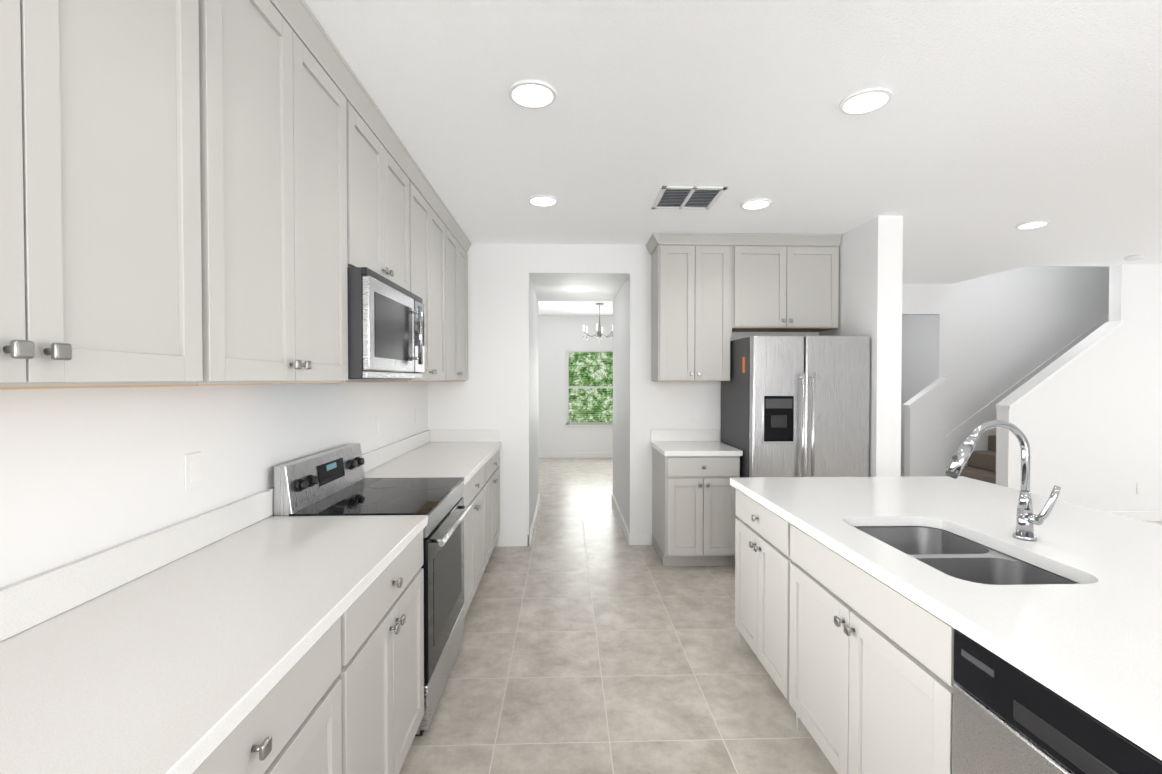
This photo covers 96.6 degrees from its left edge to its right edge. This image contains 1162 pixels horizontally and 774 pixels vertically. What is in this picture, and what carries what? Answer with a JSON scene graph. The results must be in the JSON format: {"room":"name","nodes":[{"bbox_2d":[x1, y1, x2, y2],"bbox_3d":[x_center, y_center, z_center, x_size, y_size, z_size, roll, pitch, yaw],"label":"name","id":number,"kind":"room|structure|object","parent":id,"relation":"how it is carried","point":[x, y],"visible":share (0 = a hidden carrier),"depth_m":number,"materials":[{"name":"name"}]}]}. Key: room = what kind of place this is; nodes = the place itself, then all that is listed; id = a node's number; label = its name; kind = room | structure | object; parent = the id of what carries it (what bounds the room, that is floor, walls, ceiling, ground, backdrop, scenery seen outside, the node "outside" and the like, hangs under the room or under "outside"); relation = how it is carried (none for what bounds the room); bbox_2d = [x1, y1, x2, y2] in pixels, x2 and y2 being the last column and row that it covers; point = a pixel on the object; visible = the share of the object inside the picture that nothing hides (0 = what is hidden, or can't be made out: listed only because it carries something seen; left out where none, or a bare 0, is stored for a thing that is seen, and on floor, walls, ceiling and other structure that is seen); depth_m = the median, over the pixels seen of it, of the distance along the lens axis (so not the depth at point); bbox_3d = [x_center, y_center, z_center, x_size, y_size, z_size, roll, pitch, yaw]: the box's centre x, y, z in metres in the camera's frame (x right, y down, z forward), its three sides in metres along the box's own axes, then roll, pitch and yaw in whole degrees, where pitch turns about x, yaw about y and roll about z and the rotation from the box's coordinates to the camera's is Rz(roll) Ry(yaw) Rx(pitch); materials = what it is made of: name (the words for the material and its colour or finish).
{"room":"kitchen","nodes":[
{"label":"kitchen","id":0,"kind":"room"},
{"bbox_2d":[0,381,427,588],"bbox_3d":[-1.250,0.133,0.579,0.100,2.620,7.770,0,1,-2],"label":"wall","id":1,"kind":"structure","parent":0,"point":[85,472],"depth_m":1.46,"materials":[{"name":"white paint"}]},
{"bbox_2d":[0,0,235,389],"bbox_3d":[-1.031,-0.588,0.790,0.348,1.175,0.938,0,1,-2],"label":"upper cabinet","id":2,"kind":"object","parent":1,"relation":"attached to","point":[208,192],"depth_m":0.97,"materials":[{"name":"grey paint"}]},
{"bbox_2d":[184,452,201,490],"bbox_3d":[-1.229,0.267,1.643,0.007,0.115,0.070,0,1,-2],"label":"electrical outlet","id":3,"kind":"object","parent":1,"relation":"attached to","point":[192,471],"visible":1,"depth_m":1.64,"materials":[{"name":"white plastic"}]},
{"bbox_2d":[232,0,363,384],"bbox_3d":[-1.056,-0.600,1.589,0.348,1.175,0.937,0,1,-2],"label":"upper cabinet","id":4,"kind":"object","parent":1,"relation":"attached to","point":[296,100],"depth_m":1.58,"materials":[{"name":"grey paint"}]},
{"bbox_2d":[376,417,380,435],"bbox_3d":[-1.280,0.247,3.277,0.007,0.115,0.070,0,1,-2],"label":"electrical outlet","id":5,"kind":"object","parent":1,"relation":"attached to","point":[378,425],"visible":1,"depth_m":3.27,"materials":[{"name":"white plastic"}]},
{"bbox_2d":[360,88,415,294],"bbox_3d":[-1.081,-0.838,2.385,0.348,0.724,0.798,0,1,-2],"label":"upper cabinet","id":6,"kind":"object","parent":1,"relation":"attached to","point":[385,168],"depth_m":2.39,"materials":[{"name":"grey paint"}]},
{"bbox_2d":[347,267,423,378],"bbox_3d":[-1.020,-0.253,2.396,0.467,0.433,0.786,0,1,-2],"label":"over-the-range microwave","id":7,"kind":"object","parent":6,"relation":"attached to","point":[385,328],"visible":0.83,"depth_m":2.15,"materials":[{"name":"grey metal"}]},
{"bbox_2d":[364,160,451,381],"bbox_3d":[-1.106,-0.625,3.203,0.348,1.175,0.968,0,1,-2],"label":"upper cabinet","id":8,"kind":"object","parent":1,"relation":"attached to","point":[431,222],"depth_m":3.26,"materials":[{"name":"grey paint"}]},
{"bbox_2d":[452,220,470,380],"bbox_3d":[-1.131,-0.637,4.002,0.348,1.175,0.908,0,1,-2],"label":"upper cabinet","id":9,"kind":"object","parent":1,"relation":"attached to","point":[460,246],"depth_m":4.09,"materials":[{"name":"grey paint"}]},
{"bbox_2d":[428,243,538,545],"bbox_3d":[-0.962,0.061,5.290,0.970,2.620,1.630,0,1,-2],"label":"wall","id":10,"kind":"structure","parent":0,"point":[497,389],"depth_m":4.48,"materials":[{"name":"white paint"}]},
{"bbox_2d":[526,493,539,545],"bbox_3d":[-0.477,1.321,5.315,0.028,0.100,1.640,0,1,-2],"label":"baseboard","id":11,"kind":"structure","parent":10,"relation":"attached to","point":[526,540],"depth_m":4.91,"materials":[{"name":"white paint"}]},
{"bbox_2d":[538,315,612,452],"bbox_3d":[-0.180,-0.004,9.581,5.400,2.620,0.100,0,1,-2],"label":"wall","id":12,"kind":"structure","parent":0,"point":[559,336],"depth_m":9.53,"materials":[{"name":"white paint"}]},
{"bbox_2d":[539,452,612,457],"bbox_3d":[-0.178,1.257,9.543,5.400,0.100,0.014,0,1,-2],"label":"baseboard","id":13,"kind":"structure","parent":12,"relation":"attached to","point":[569,454],"depth_m":9.54,"materials":[{"name":"white paint"}]},
{"bbox_2d":[565,350,612,425],"bbox_3d":[0.298,0.005,9.661,1.740,1.980,0.290,0,1,-2],"label":"dining room window","id":14,"kind":"structure","parent":12,"relation":"in","point":[591,382],"depth_m":9.79,"materials":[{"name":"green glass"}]},
{"bbox_2d":[567,350,612,416],"bbox_3d":[0.301,-0.008,9.561,1.130,1.350,0.023,0,1,-2],"label":"window blinds","id":15,"kind":"object","parent":14,"relation":"attached to","point":[588,364],"visible":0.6,"depth_m":9.54,"materials":[{"name":"white plastic"}]},
{"bbox_2d":[529,244,629,301],"bbox_3d":[-0.037,-1.124,5.301,0.880,0.250,1.630,0,1,-2],"label":"ceiling soffit","id":16,"kind":"structure","parent":0,"point":[579,272],"depth_m":4.50,"materials":[{"name":"white paint"}]},
{"bbox_2d":[613,245,818,544],"bbox_3d":[1.327,0.060,5.361,1.850,2.620,1.630,0,1,-2],"label":"wall","id":17,"kind":"structure","parent":0,"point":[644,404],"depth_m":4.53,"materials":[{"name":"white paint"}]},
{"bbox_2d":[612,493,630,544],"bbox_3d":[0.396,1.321,5.342,0.014,0.100,1.640,0,1,-2],"label":"baseboard","id":18,"kind":"structure","parent":17,"relation":"attached to","point":[628,536],"depth_m":5.07,"materials":[{"name":"white paint"}]},
{"bbox_2d":[650,233,733,380],"bbox_3d":[0.920,-0.642,4.346,0.604,1.175,0.348,0,1,-2],"label":"upper cabinet","id":19,"kind":"object","parent":17,"relation":"attached to","point":[711,293],"depth_m":4.18,"materials":[{"name":"grey paint"}]},
{"bbox_2d":[734,233,841,331],"bbox_3d":[1.653,-0.858,4.366,0.889,0.745,0.348,0,1,-2],"label":"upper cabinet","id":20,"kind":"object","parent":17,"relation":"attached to","point":[783,282],"depth_m":4.20,"materials":[{"name":"grey paint"}]},
{"bbox_2d":[304,0,1161,315],"bbox_3d":[3.168,-1.243,3.262,11.900,0.050,12.900,0,1,-2],"label":"ceiling","id":21,"kind":"structure","parent":0,"point":[978,138],"depth_m":2.32,"materials":[{"name":"white paint"}]},
{"bbox_2d":[508,80,556,108],"bbox_3d":[-0.198,-1.194,2.118,0.196,0.013,0.196,0,1,-2],"label":"recessed light","id":22,"kind":"object","parent":21,"relation":"in","point":[534,94],"visible":0.98,"depth_m":2.10,"materials":[{"name":"white paint"}]},
{"bbox_2d":[528,195,557,206],"bbox_3d":[-0.247,-1.213,3.377,0.196,0.013,0.196,0,1,-2],"label":"recessed light","id":23,"kind":"object","parent":21,"relation":"in","point":[542,200],"visible":0.98,"depth_m":3.35,"materials":[{"name":"white paint"}]},
{"bbox_2d":[583,303,612,341],"bbox_3d":[0.288,-0.990,8.030,0.557,0.600,0.567,0,1,-2],"label":"dining chandelier","id":24,"kind":"object","parent":21,"relation":"hanging from","point":[599,328],"visible":0.77,"depth_m":8.01,"materials":[{"name":"grey metal"}]},
{"bbox_2d":[651,186,727,209],"bbox_3d":[0.684,-1.214,3.336,0.400,0.010,0.400,0,1,-2],"label":"ceiling vent","id":25,"kind":"object","parent":21,"relation":"in","point":[691,197],"visible":1,"depth_m":3.32,"materials":[{"name":"grey metal"}]},
{"bbox_2d":[740,198,771,209],"bbox_3d":[1.161,-1.214,3.440,0.196,0.013,0.196,0,1,-2],"label":"recessed light","id":26,"kind":"object","parent":21,"relation":"in","point":[755,203],"visible":1,"depth_m":3.42,"materials":[{"name":"white paint"}]},
{"bbox_2d":[839,87,891,114],"bbox_3d":[1.191,-1.194,2.171,0.196,0.013,0.196,0,1,-2],"label":"recessed light","id":27,"kind":"object","parent":21,"relation":"in","point":[865,101],"visible":0.96,"depth_m":2.15,"materials":[{"name":"white paint"}]},
{"bbox_2d":[1015,220,1049,228],"bbox_3d":[3.398,-1.221,3.900,0.196,0.013,0.196,0,1,-2],"label":"recessed light","id":28,"kind":"object","parent":21,"relation":"in","point":[1033,224],"visible":1,"depth_m":3.87,"materials":[{"name":"white paint"}]},
{"bbox_2d":[1123,254,1143,260],"bbox_3d":[5.247,-1.226,4.918,0.140,0.034,0.140,0,1,-2],"label":"smoke detector","id":29,"kind":"object","parent":21,"relation":"attached to","point":[1134,257],"visible":1,"depth_m":4.88,"materials":[{"name":"white plastic"}]},
{"bbox_2d":[399,458,1161,773],"bbox_3d":[3.168,1.432,3.303,11.900,0.060,12.900,0,1,-2],"label":"floor","id":30,"kind":"structure","parent":0,"point":[593,642],"depth_m":2.58,"materials":[{"name":"tile"}]},
{"bbox_2d":[193,596,364,773],"bbox_3d":[-0.900,1.003,0.929,0.618,0.870,0.906,0,1,-2],"label":"base cabinet","id":31,"kind":"object","parent":30,"relation":"on","point":[345,695],"depth_m":1.16,"materials":[{"name":"grey paint"}]},
{"bbox_2d":[0,430,501,773],"bbox_3d":[-0.925,0.478,1.994,0.633,0.144,4.968,0,1,-2],"label":"countertop","id":32,"kind":"structure","parent":31,"relation":"on","point":[183,647],"depth_m":1.14,"materials":[{"name":"white stone"}]},
{"bbox_2d":[273,443,472,735],"bbox_3d":[-0.901,0.862,2.447,0.661,1.105,0.758,0,1,-2],"label":"range","id":33,"kind":"object","parent":30,"relation":"on","point":[334,482],"visible":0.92,"depth_m":2.31,"materials":[{"name":"silver metal"}]},
{"bbox_2d":[361,530,423,773],"bbox_3d":[-0.922,0.992,1.652,0.618,0.870,0.825,0,1,-2],"label":"base cabinet","id":34,"kind":"object","parent":30,"relation":"on","point":[392,607],"depth_m":1.70,"materials":[{"name":"grey paint"}]},
{"bbox_2d":[462,460,488,617],"bbox_3d":[-0.973,0.967,3.277,0.618,0.870,0.895,0,1,-2],"label":"base cabinet","id":35,"kind":"object","parent":30,"relation":"on","point":[476,491],"depth_m":3.26,"materials":[{"name":"grey paint"}]},
{"bbox_2d":[489,448,499,557],"bbox_3d":[-0.996,0.956,4.034,0.618,0.870,0.900,0,1,-2],"label":"base cabinet","id":36,"kind":"object","parent":30,"relation":"on","point":[494,462],"depth_m":4.13,"materials":[{"name":"grey paint"}]},
{"bbox_2d":[652,447,739,565],"bbox_3d":[0.918,0.953,4.221,0.570,0.870,0.646,0,1,-2],"label":"base cabinet","id":37,"kind":"object","parent":30,"relation":"on","point":[694,516],"visible":0.96,"depth_m":3.93,"materials":[{"name":"grey paint"}]},
{"bbox_2d":[651,429,742,455],"bbox_3d":[0.915,0.445,4.220,0.595,0.144,0.633,0,1,-2],"label":"countertop","id":38,"kind":"structure","parent":37,"relation":"on","point":[685,442],"depth_m":4.36,"materials":[{"name":"white stone"}]},
{"bbox_2d":[735,489,778,681],"bbox_3d":[1.221,0.979,2.461,0.745,0.870,0.748,0,1,-2],"label":"base cabinet","id":39,"kind":"object","parent":30,"relation":"on","point":[756,526],"depth_m":2.50,"materials":[{"name":"grey paint"}]},
{"bbox_2d":[721,335,869,477],"bbox_3d":[1.663,0.505,4.116,0.872,1.768,0.832,0,1,-2],"label":"refrigerator","id":40,"kind":"object","parent":30,"relation":"on","point":[795,406],"visible":0.69,"depth_m":3.76,"materials":[{"name":"grey metal"}]},
{"bbox_2d":[775,516,922,773],"bbox_3d":[1.243,0.991,1.736,0.745,0.870,0.975,0,1,-2],"label":"base cabinet","id":41,"kind":"object","parent":30,"relation":"on","point":[856,661],"depth_m":1.69,"materials":[{"name":"grey paint"}]},
{"bbox_2d":[923,608,955,773],"bbox_3d":[1.268,1.003,0.941,0.745,0.870,0.746,0,1,-2],"label":"base cabinet","id":42,"kind":"object","parent":30,"relation":"on","point":[938,636],"depth_m":1.28,"materials":[{"name":"grey paint"}]},
{"bbox_2d":[730,476,1161,759],"bbox_3d":[1.537,0.548,0.880,1.310,0.039,3.985,0,1,-2],"label":"countertop","id":43,"kind":"structure","parent":42,"relation":"on","point":[1091,643],"depth_m":1.44,"materials":[{"name":"white stone"}]},
{"bbox_2d":[853,526,1079,584],"bbox_3d":[1.208,0.666,1.710,0.429,0.217,0.704,0,1,-2],"label":"double-bowl sink","id":44,"kind":"object","parent":43,"relation":"in","point":[953,555],"visible":0.15,"depth_m":1.69,"materials":[{"name":"silver metal"}]},
{"bbox_2d":[945,420,1060,540],"bbox_3d":[1.392,0.314,1.725,0.313,0.402,0.125,0,1,-2],"label":"faucet","id":45,"kind":"object","parent":43,"relation":"on","point":[1027,519],"visible":1,"depth_m":1.74,"materials":[{"name":"silver metal"}]},
{"bbox_2d":[947,435,995,483],"bbox_3d":[5.567,0.412,5.909,2.620,1.900,1.002,0,1,-2],"label":"stairs","id":46,"kind":"structure","parent":30,"relation":"on","point":[984,462],"depth_m":6.11,"materials":[{"name":"carpet"}]},
{"bbox_2d":[952,628,1161,773],"bbox_3d":[1.200,1.005,0.939,0.631,0.866,0.604,0,1,-2],"label":"dishwasher","id":47,"kind":"object","parent":30,"relation":"on","point":[1008,718],"visible":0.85,"depth_m":1.04,"materials":[{"name":"grey metal"}]},
{"bbox_2d":[819,216,902,476],"bbox_3d":[2.200,0.079,4.148,0.180,2.620,0.850,0,1,-2],"label":"wall","id":48,"kind":"structure","parent":0,"point":[870,273],"depth_m":3.73,"materials":[{"name":"white paint"}]},
{"bbox_2d":[901,315,933,467],"bbox_3d":[5.338,0.028,7.492,0.100,2.620,1.980,0,1,-2],"label":"wall","id":49,"kind":"structure","parent":0,"point":[917,351],"depth_m":8.14,"materials":[{"name":"white paint"}]},
{"bbox_2d":[904,381,946,476],"bbox_3d":[4.199,0.636,6.319,0.450,1.440,0.109,0,1,-2],"label":"wall","id":50,"kind":"structure","parent":0,"point":[925,431],"depth_m":6.26,"materials":[{"name":"white paint"}]},
{"bbox_2d":[902,266,1108,475],"bbox_3d":[5.620,-0.746,6.448,6.800,4.200,0.100,0,1,-2],"label":"wall","id":51,"kind":"structure","parent":0,"point":[996,335],"depth_m":6.39,"materials":[{"name":"white paint"}]},
{"bbox_2d":[903,314,1108,451],"bbox_3d":[5.599,-0.177,6.343,3.290,2.465,0.124,0,1,-2],"label":"trim","id":52,"kind":"structure","parent":51,"relation":"attached to","point":[967,427],"depth_m":6.38,"materials":[{"name":"white paint"}]},
{"bbox_2d":[1011,264,1161,511],"bbox_3d":[6.649,-0.630,5.361,4.610,4.000,0.120,0,1,-2],"label":"wall","id":53,"kind":"structure","parent":0,"point":[1088,424],"depth_m":5.27,"materials":[{"name":"white paint"}]},
{"bbox_2d":[996,320,1123,487],"bbox_3d":[4.900,0.348,5.322,1.170,2.046,0.170,0,1,-2],"label":"trim","id":54,"kind":"structure","parent":53,"relation":"attached to","point":[1004,406],"depth_m":5.28,"materials":[{"name":"white paint"}]},
{"bbox_2d":[1111,511,1161,520],"bbox_3d":[6.652,1.321,5.324,4.610,0.100,0.014,0,1,-2],"label":"baseboard","id":55,"kind":"structure","parent":53,"relation":"attached to","point":[1142,515],"depth_m":5.29,"materials":[{"name":"white paint"}]},
{"bbox_2d":[1137,483,1143,494],"bbox_3d":[5.717,1.041,5.293,0.070,0.115,0.007,0,1,-2],"label":"electrical outlet","id":56,"kind":"object","parent":53,"relation":"attached to","point":[1140,488],"visible":1,"depth_m":5.29,"materials":[{"name":"white plastic"}]}
]}

